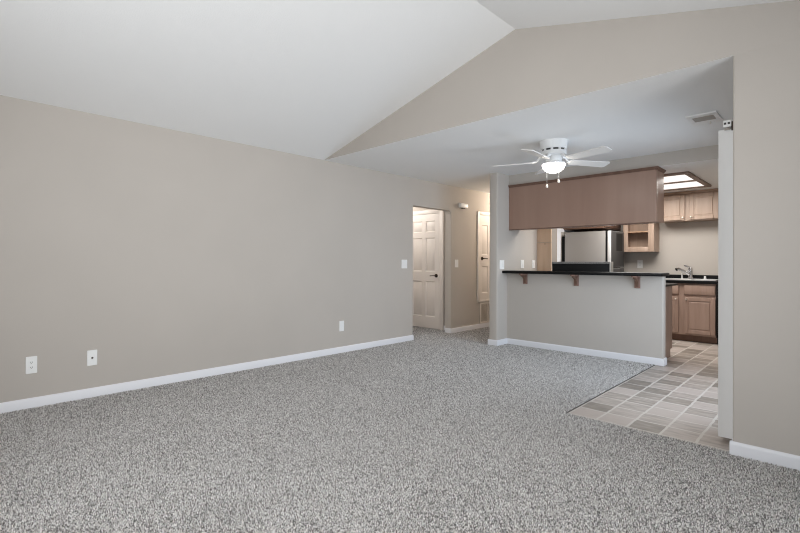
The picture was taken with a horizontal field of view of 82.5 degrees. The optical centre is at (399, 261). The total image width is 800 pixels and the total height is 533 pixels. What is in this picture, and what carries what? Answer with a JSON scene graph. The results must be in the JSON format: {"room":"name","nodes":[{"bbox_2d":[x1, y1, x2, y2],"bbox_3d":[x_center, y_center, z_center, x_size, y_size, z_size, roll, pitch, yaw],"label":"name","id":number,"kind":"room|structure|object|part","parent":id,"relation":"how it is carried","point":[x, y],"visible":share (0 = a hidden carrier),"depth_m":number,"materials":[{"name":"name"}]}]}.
{"room":"empty living room","nodes":[
{"label":"empty living room","id":0,"kind":"room"},
{"bbox_2d":[0,95,489,402],"bbox_3d":[-0.325,-0.038,6.407,0.120,2.440,10.240,0,0,44],"label":"wall","id":1,"kind":"structure","parent":0,"point":[156,251],"depth_m":4.44,"materials":[{"name":"beige paint"}]},
{"bbox_2d":[26,356,36,373],"bbox_3d":[-2.928,0.823,3.622,0.009,0.135,0.072,0,0,44],"label":"wall outlet","id":2,"kind":"object","parent":1,"relation":"attached to","point":[31,362],"visible":1,"depth_m":3.62,"materials":[{"name":"white plastic"}]},
{"bbox_2d":[87,350,96,365],"bbox_3d":[-2.640,0.828,3.913,0.018,0.132,0.074,0,0,44],"label":"outlet","id":3,"kind":"object","parent":1,"relation":"attached to","point":[91,354],"visible":1,"depth_m":3.91,"materials":[{"name":"white plastic"}]},
{"bbox_2d":[0,335,413,413],"bbox_3d":[-1.821,1.132,4.851,0.133,0.082,5.693,0,0,44],"label":"baseboard","id":4,"kind":"structure","parent":1,"relation":"attached to","point":[35,402],"depth_m":4.39,"materials":[{"name":"white paint"}]},
{"bbox_2d":[339,321,343,330],"bbox_3d":[-0.750,0.832,5.874,0.009,0.132,0.074,0,0,44],"label":"wall outlet","id":5,"kind":"object","parent":1,"relation":"attached to","point":[341,323],"visible":1,"depth_m":5.87,"materials":[{"name":"white plastic"}]},
{"bbox_2d":[401,260,406,267],"bbox_3d":[0.066,0.038,6.718,0.009,0.128,0.118,0,0,44],"label":"light switch","id":6,"kind":"object","parent":1,"relation":"attached to","point":[404,262],"visible":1,"depth_m":6.72,"materials":[{"name":"white plastic"}]},
{"bbox_2d":[459,203,467,208],"bbox_3d":[1.076,-0.938,7.729,0.055,0.087,0.200,0,0,44],"label":"door chime","id":7,"kind":"object","parent":1,"relation":"attached to","point":[461,205],"visible":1,"depth_m":7.69,"materials":[{"name":"white plastic"}]},
{"bbox_2d":[445,322,488,332],"bbox_3d":[1.980,1.155,8.781,0.133,0.082,3.413,0,0,44],"label":"baseboard","id":8,"kind":"structure","parent":1,"relation":"attached to","point":[482,325],"depth_m":7.82,"materials":[{"name":"white paint"}]},
{"bbox_2d":[477,211,489,301],"bbox_3d":[1.640,-0.081,8.305,0.071,1.612,0.740,0,0,44],"label":"door","id":9,"kind":"structure","parent":1,"relation":"in","point":[483,218],"depth_m":8.19,"materials":[{"name":"white paint"}]},
{"bbox_2d":[480,302,488,322],"bbox_3d":[1.597,0.920,8.299,0.014,0.370,0.500,0,0,44],"label":"air vent","id":10,"kind":"object","parent":1,"relation":"in","point":[484,306],"visible":0.66,"depth_m":8.23,"materials":[{"name":"beige"}]},
{"bbox_2d":[0,0,792,159],"bbox_3d":[-0.465,-1.649,2.365,5.537,0.821,4.220,0,0,44],"label":"ceiling","id":11,"kind":"structure","parent":0,"point":[308,78],"depth_m":3.55,"materials":[{"name":"white paint"}]},
{"bbox_2d":[413,207,445,328],"bbox_3d":[0.374,-0.030,8.333,1.553,2.440,0.100,0,0,44],"label":"wall","id":12,"kind":"structure","parent":0,"point":[414,208],"depth_m":7.88,"materials":[{"name":"beige paint"}]},
{"bbox_2d":[413,209,443,329],"bbox_3d":[0.422,0.137,8.171,0.887,2.105,0.085,0,0,44],"label":"door","id":13,"kind":"structure","parent":12,"relation":"in","point":[428,229],"depth_m":8.11,"materials":[{"name":"white paint"}]},
{"bbox_2d":[333,63,732,192],"bbox_3d":[2.739,-1.289,6.359,4.351,0.080,5.860,0,0,44],"label":"ceiling","id":14,"kind":"structure","parent":0,"point":[647,119],"depth_m":4.54,"materials":[{"name":"white paint"}]},
{"bbox_2d":[491,138,611,187],"bbox_3d":[1.587,-1.017,4.744,1.250,0.480,1.211,0,0,44],"label":"ceiling fan","id":15,"kind":"object","parent":14,"relation":"hanging from","point":[553,150],"visible":1,"depth_m":4.68,"materials":[{"name":"white metal"}]},
{"bbox_3d":[1.226,-1.049,4.942,0.455,0.035,0.131,0,0,23],"label":"blade","id":16,"kind":"part","parent":15,"relation":"part of","materials":[{"name":"white"}]},
{"bbox_3d":[1.340,-1.050,4.459,0.138,0.035,0.458,0,0,44],"label":"blade","id":17,"kind":"part","parent":15,"relation":"part of","materials":[{"name":"white"}]},
{"bbox_3d":[1.646,-1.047,5.195,0.131,0.035,0.455,0,0,5],"label":"blade","id":18,"kind":"part","parent":15,"relation":"part of","materials":[{"name":"white"}]},
{"bbox_3d":[1.609,-0.970,4.779,0.232,0.088,0.232,0,0,44],"label":"lamp shade","id":19,"kind":"part","parent":15,"relation":"part of","materials":[{"name":"white glass"}]},
{"bbox_3d":[2.017,-1.047,4.872,0.455,0.035,0.131,0,0,-13],"label":"blade","id":20,"kind":"part","parent":15,"relation":"part of","materials":[{"name":"white"}]},
{"bbox_3d":[1.825,-1.049,4.421,0.131,0.035,0.455,0,0,-31],"label":"blade","id":21,"kind":"part","parent":15,"relation":"part of","materials":[{"name":"white"}]},
{"bbox_2d":[685,111,722,125],"bbox_3d":[2.662,-1.236,3.986,0.225,0.040,0.320,0,0,44],"label":"ceiling vent","id":22,"kind":"object","parent":14,"relation":"in","point":[713,116],"visible":1,"depth_m":3.96,"materials":[{"name":"white metal"}]},
{"bbox_2d":[489,172,576,339],"bbox_3d":[2.655,-0.035,7.827,0.130,2.460,3.855,0,0,44],"label":"wall","id":23,"kind":"structure","parent":0,"point":[510,246],"depth_m":6.49,"materials":[{"name":"beige paint"}]},
{"bbox_2d":[500,260,503,268],"bbox_3d":[1.451,0.047,6.481,0.009,0.130,0.118,0,0,44],"label":"light switch","id":24,"kind":"object","parent":23,"relation":"attached to","point":[501,261],"visible":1,"depth_m":6.48,"materials":[{"name":"white plastic"}]},
{"bbox_2d":[557,229,573,261],"bbox_3d":[2.900,0.319,7.978,0.012,1.755,0.695,0,0,44],"label":"trim","id":25,"kind":"structure","parent":23,"relation":"attached to","point":[559,231],"depth_m":7.79,"materials":[{"name":"white paint"}]},
{"bbox_2d":[488,338,666,365],"bbox_3d":[3.371,1.154,7.119,2.170,0.082,3.868,0,0,44],"label":"baseboard","id":26,"kind":"structure","parent":23,"relation":"attached to","point":[634,358],"depth_m":5.80,"materials":[{"name":"white paint"}]},
{"bbox_2d":[563,225,620,231],"bbox_3d":[3.385,-0.817,7.963,0.725,0.540,0.828,0,0,44],"label":"upper cabinet","id":27,"kind":"object","parent":23,"relation":"attached to","point":[617,227],"visible":0.13,"depth_m":7.82,"materials":[{"name":"brown wood"}]},
{"bbox_2d":[325,0,799,455],"bbox_3d":[1.041,-0.386,3.836,5.417,3.230,0.120,0,0,44],"label":"wall","id":28,"kind":"structure","parent":0,"point":[528,70],"depth_m":2.77,"materials":[{"name":"beige paint"}]},
{"bbox_2d":[729,438,799,470],"bbox_3d":[2.476,1.139,2.431,1.159,0.082,0.133,0,0,44],"label":"baseboard","id":29,"kind":"structure","parent":28,"relation":"attached to","point":[791,461],"depth_m":2.67,"materials":[{"name":"white paint"}]},
{"bbox_2d":[507,273,665,358],"bbox_3d":[2.309,0.680,5.927,2.014,1.018,0.115,0,0,44],"label":"wall","id":30,"kind":"structure","parent":0,"point":[604,312],"depth_m":5.75,"materials":[{"name":"beige paint"}]},
{"bbox_2d":[519,274,527,283],"bbox_3d":[1.711,0.241,6.333,0.062,0.146,0.135,0,0,44],"label":"bracket","id":31,"kind":"object","parent":30,"relation":"attached to","point":[524,276],"visible":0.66,"depth_m":6.35,"materials":[{"name":"brown wood"}]},
{"bbox_2d":[570,275,578,285],"bbox_3d":[2.231,0.241,5.831,0.062,0.146,0.135,0,0,44],"label":"bracket","id":32,"kind":"object","parent":30,"relation":"attached to","point":[575,277],"visible":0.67,"depth_m":5.85,"materials":[{"name":"brown wood"}]},
{"bbox_2d":[502,270,668,276],"bbox_3d":[2.284,0.150,5.881,2.041,0.038,0.288,0,0,44],"label":"breakfast bar","id":33,"kind":"object","parent":30,"relation":"on","point":[506,271],"visible":1,"depth_m":5.64,"materials":[{"name":"black stone"}]},
{"bbox_2d":[631,276,639,287],"bbox_3d":[2.754,0.242,5.325,0.062,0.146,0.135,0,0,44],"label":"bracket","id":34,"kind":"object","parent":30,"relation":"attached to","point":[636,278],"visible":0.8,"depth_m":5.34,"materials":[{"name":"brown wood"}]},
{"bbox_2d":[509,145,717,192],"bbox_3d":[3.930,-1.199,6.828,3.091,0.210,3.530,0,0,44],"label":"ceiling","id":35,"kind":"structure","parent":0,"point":[702,162],"depth_m":5.50,"materials":[{"name":"beige paint"}]},
{"bbox_2d":[508,166,665,229],"bbox_3d":[2.404,-0.774,6.064,1.948,0.649,0.396,0,0,44],"label":"upper cabinet","id":36,"kind":"object","parent":35,"relation":"hanging from","point":[633,196],"visible":1,"depth_m":5.80,"materials":[{"name":"brown wood"}]},
{"bbox_3d":[2.252,-0.456,5.983,1.842,0.012,0.021,0,0,44],"label":"light rail","id":37,"kind":"part","parent":36,"relation":"part of","materials":[{"name":"brown wood"}]},
{"bbox_3d":[2.388,-1.082,6.047,1.948,0.034,0.346,0,0,44],"label":"crown","id":38,"kind":"part","parent":36,"relation":"part of","materials":[{"name":"brown wood"}]},
{"bbox_3d":[3.088,-0.782,5.420,0.018,0.633,0.270,0,0,44],"label":"panel","id":39,"kind":"part","parent":36,"relation":"part of","materials":[{"name":"brown wood"}]},
{"bbox_2d":[664,171,711,190],"bbox_3d":[3.499,-1.082,6.485,1.335,0.028,1.340,0,0,44],"label":"recessed light","id":40,"kind":"object","parent":35,"relation":"in","point":[680,180],"visible":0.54,"depth_m":6.18,"materials":[{"name":"white plastic"}]},
{"bbox_2d":[664,175,692,182],"bbox_3d":[3.276,-1.091,6.254,1.211,0.012,0.574,0,0,44],"label":"diffuser","id":41,"kind":"object","parent":40,"relation":"attached to","point":[676,178],"depth_m":6.03,"materials":[{"name":"white plastic"}]},
{"bbox_2d":[664,181,703,189],"bbox_3d":[3.723,-1.089,6.716,1.211,0.012,0.574,0,0,44],"label":"diffuser","id":42,"kind":"object","parent":40,"relation":"attached to","point":[693,184],"depth_m":6.50,"materials":[{"name":"white plastic"}]},
{"bbox_2d":[538,221,717,274],"bbox_3d":[3.959,0.051,6.844,3.111,2.290,1.875,0,0,44],"label":"wall","id":43,"kind":"structure","parent":0,"point":[694,245],"depth_m":7.39,"materials":[{"name":"beige paint"}]},
{"bbox_2d":[537,229,556,270],"bbox_3d":[2.331,0.050,7.228,0.233,2.285,0.210,0,0,44],"label":"wood panel","id":44,"kind":"object","parent":43,"relation":"attached to","point":[547,251],"visible":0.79,"depth_m":7.15,"materials":[{"name":"brown wood"}]},
{"bbox_3d":[2.268,-0.697,7.164,0.231,0.791,0.020,0,0,44],"label":"panel","id":45,"kind":"part","parent":44,"relation":"part of","materials":[{"name":"brown wood"}]},
{"bbox_3d":[2.265,0.448,7.161,0.231,1.489,0.020,0,0,44],"label":"panel","id":46,"kind":"part","parent":44,"relation":"part of","materials":[{"name":"brown wood"}]},
{"bbox_3d":[2.421,0.050,7.157,0.004,2.285,0.188,0,0,44],"label":"return panel","id":47,"kind":"part","parent":44,"relation":"part of","materials":[{"name":"white laminate"}]},
{"bbox_2d":[637,260,642,267],"bbox_3d":[4.118,0.044,7.822,0.085,0.140,0.009,0,0,44],"label":"wall outlet","id":48,"kind":"object","parent":43,"relation":"attached to","point":[639,262],"visible":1,"depth_m":7.82,"materials":[{"name":"white plastic"}]},
{"bbox_2d":[623,223,658,251],"bbox_3d":[4.057,-0.622,7.670,0.473,0.927,0.313,0,0,44],"label":"upper cabinet","id":49,"kind":"object","parent":43,"relation":"attached to","point":[637,237],"visible":0.48,"depth_m":7.68,"materials":[{"name":"brown wood"}]},
{"bbox_2d":[628,231,647,233],"bbox_3d":[4.061,-0.492,7.675,0.435,0.018,0.279,0,0,44],"label":"shelf","id":50,"kind":"object","parent":49,"relation":"attached to","point":[629,232],"depth_m":7.63,"materials":[{"name":"brown wood"}]},
{"bbox_2d":[664,188,717,222],"bbox_3d":[4.556,-0.859,7.150,0.800,0.453,0.368,0,0,44],"label":"upper cabinet","id":51,"kind":"object","parent":43,"relation":"attached to","point":[696,205],"visible":0.91,"depth_m":7.02,"materials":[{"name":"brown wood"}]},
{"bbox_3d":[4.300,-0.844,7.197,0.343,0.396,0.019,0,0,44],"label":"door","id":52,"kind":"part","parent":51,"relation":"part of","materials":[{"name":"brown wood"}]},
{"bbox_3d":[4.455,-1.071,7.045,0.800,0.030,0.026,0,0,44],"label":"crown","id":53,"kind":"part","parent":51,"relation":"part of","materials":[{"name":"brown wood"}]},
{"bbox_3d":[4.602,-0.843,6.906,0.365,0.396,0.019,0,0,44],"label":"door","id":54,"kind":"part","parent":51,"relation":"part of","materials":[{"name":"brown wood"}]},
{"bbox_2d":[568,339,731,451],"bbox_3d":[3.139,1.223,5.963,3.224,0.056,6.053,0,0,44],"label":"floor","id":55,"kind":"structure","parent":0,"point":[678,399],"depth_m":3.87,"materials":[{"name":"tile"}]},
{"bbox_2d":[552,262,612,271],"bbox_3d":[2.622,0.598,6.269,0.783,1.186,0.736,0,0,44],"label":"range","id":56,"kind":"object","parent":55,"relation":"on","point":[556,266],"visible":0.04,"depth_m":5.97,"materials":[{"name":"black metal"}]},
{"bbox_2d":[562,231,623,271],"bbox_3d":[3.281,0.352,7.766,0.820,1.690,0.604,0,0,44],"label":"refrigerator","id":57,"kind":"object","parent":55,"relation":"on","point":[591,246],"visible":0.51,"depth_m":7.52,"materials":[{"name":"silver metal"}]},
{"bbox_3d":[3.555,-0.201,7.504,0.058,0.585,0.604,0,0,44],"label":"door","id":58,"kind":"part","parent":57,"relation":"part of","materials":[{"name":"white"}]},
{"bbox_3d":[3.552,0.622,7.502,0.058,1.030,0.604,0,0,44],"label":"door","id":59,"kind":"part","parent":57,"relation":"part of","materials":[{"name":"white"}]},
{"bbox_2d":[566,365,654,412],"bbox_3d":[2.106,1.187,4.387,0.003,0.013,2.352,0,0,44],"label":"trim","id":60,"kind":"structure","parent":55,"relation":"on","point":[653,365],"depth_m":4.16,"materials":[{"name":"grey metal"}]},
{"bbox_2d":[665,286,671,357],"bbox_3d":[3.047,0.746,5.749,0.552,0.890,0.652,0,0,44],"label":"base cabinet","id":61,"kind":"object","parent":55,"relation":"on","point":[668,335],"visible":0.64,"depth_m":5.63,"materials":[{"name":"brown wood"}]},
{"bbox_2d":[666,283,677,286],"bbox_3d":[3.065,0.287,5.730,0.600,0.023,0.648,0,0,44],"label":"countertop","id":62,"kind":"structure","parent":61,"relation":"on","point":[667,284],"depth_m":5.63,"materials":[{"name":"black laminate"}]},
{"bbox_2d":[672,283,716,343],"bbox_3d":[4.439,0.764,7.056,0.843,0.868,0.653,0,0,44],"label":"base cabinet","id":63,"kind":"object","parent":55,"relation":"on","point":[693,305],"visible":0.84,"depth_m":6.74,"materials":[{"name":"brown wood"}]},
{"bbox_3d":[4.077,0.422,7.009,0.358,0.140,0.019,0,0,44],"label":"drawer","id":64,"kind":"part","parent":63,"relation":"part of","materials":[{"name":"brown wood"}]},
{"bbox_3d":[4.076,0.802,7.008,0.358,0.540,0.019,0,0,44],"label":"door","id":65,"kind":"part","parent":63,"relation":"part of","materials":[{"name":"brown wood"}]},
{"bbox_2d":[666,274,717,283],"bbox_3d":[4.569,0.271,6.943,2.127,0.115,0.638,0,0,44],"label":"countertop","id":66,"kind":"structure","parent":63,"relation":"on","point":[669,276],"depth_m":6.97,"materials":[{"name":"black stone"}]},
{"bbox_2d":[675,265,693,278],"bbox_3d":[4.491,0.161,7.198,0.270,0.217,0.084,0,0,2],"label":"faucet","id":67,"kind":"object","parent":66,"relation":"on","point":[689,273],"visible":1,"depth_m":7.18,"materials":[{"name":"silver metal"}]},
{"bbox_3d":[4.478,0.163,7.202,0.242,0.145,0.057,0,0,2],"label":"spout","id":68,"kind":"part","parent":67,"relation":"part of","materials":[{"name":"silver metal"}]},
{"bbox_2d":[666,278,717,280],"bbox_3d":[4.459,0.365,7.044,0.789,0.188,0.470,0,0,44],"label":"sink","id":69,"kind":"object","parent":66,"relation":"in","point":[686,279],"visible":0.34,"depth_m":6.94,"materials":[{"name":"silver metal"}]},
{"bbox_3d":[4.399,0.422,6.698,0.392,0.140,0.019,0,0,44],"label":"drawer","id":70,"kind":"part","parent":63,"relation":"part of","materials":[{"name":"brown wood"}]},
{"bbox_3d":[4.397,0.802,6.697,0.392,0.540,0.019,0,0,44],"label":"door","id":71,"kind":"part","parent":63,"relation":"part of","materials":[{"name":"brown wood"}]},
{"bbox_2d":[716,284,717,343],"bbox_3d":[4.966,0.766,6.559,0.598,0.866,0.620,0,0,44],"label":"dishwasher","id":72,"kind":"object","parent":55,"relation":"on","point":[716,284],"visible":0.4,"depth_m":6.54,"materials":[{"name":"black metal"}]},
{"bbox_3d":[1.060,1.212,5.060,7.090,0.060,10.240,0,0,44],"label":"floor","id":73,"kind":"structure","parent":0,"visible":0},
{"bbox_2d":[0,327,799,532],"bbox_3d":[1.086,1.180,4.368,4.711,0.001,7.400,0,0,44],"label":"carpet","id":74,"kind":"object","parent":73,"relation":"on","point":[458,432],"visible":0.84,"depth_m":2.69,"materials":[{"name":"grey carpet"}]},
{"bbox_2d":[412,327,449,339],"bbox_3d":[0.264,1.187,7.566,0.916,0.001,1.104,0,0,44],"label":"carpet","id":75,"kind":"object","parent":73,"relation":"on","point":[418,332],"visible":0.57,"depth_m":7.58,"materials":[{"name":"grey carpet"}]},
{"bbox_3d":[3.917,-0.040,4.649,0.120,2.460,5.050,0,0,44],"label":"wall","id":76,"kind":"structure","parent":0,"visible":0},
{"bbox_2d":[718,120,732,438],"bbox_3d":[2.862,0.122,3.723,0.108,2.080,2.107,0,0,44],"label":"vertical blind","id":77,"kind":"object","parent":76,"relation":"attached to","point":[725,137],"visible":0.77,"depth_m":3.00,"materials":[{"name":"white plastic"}]}
]}

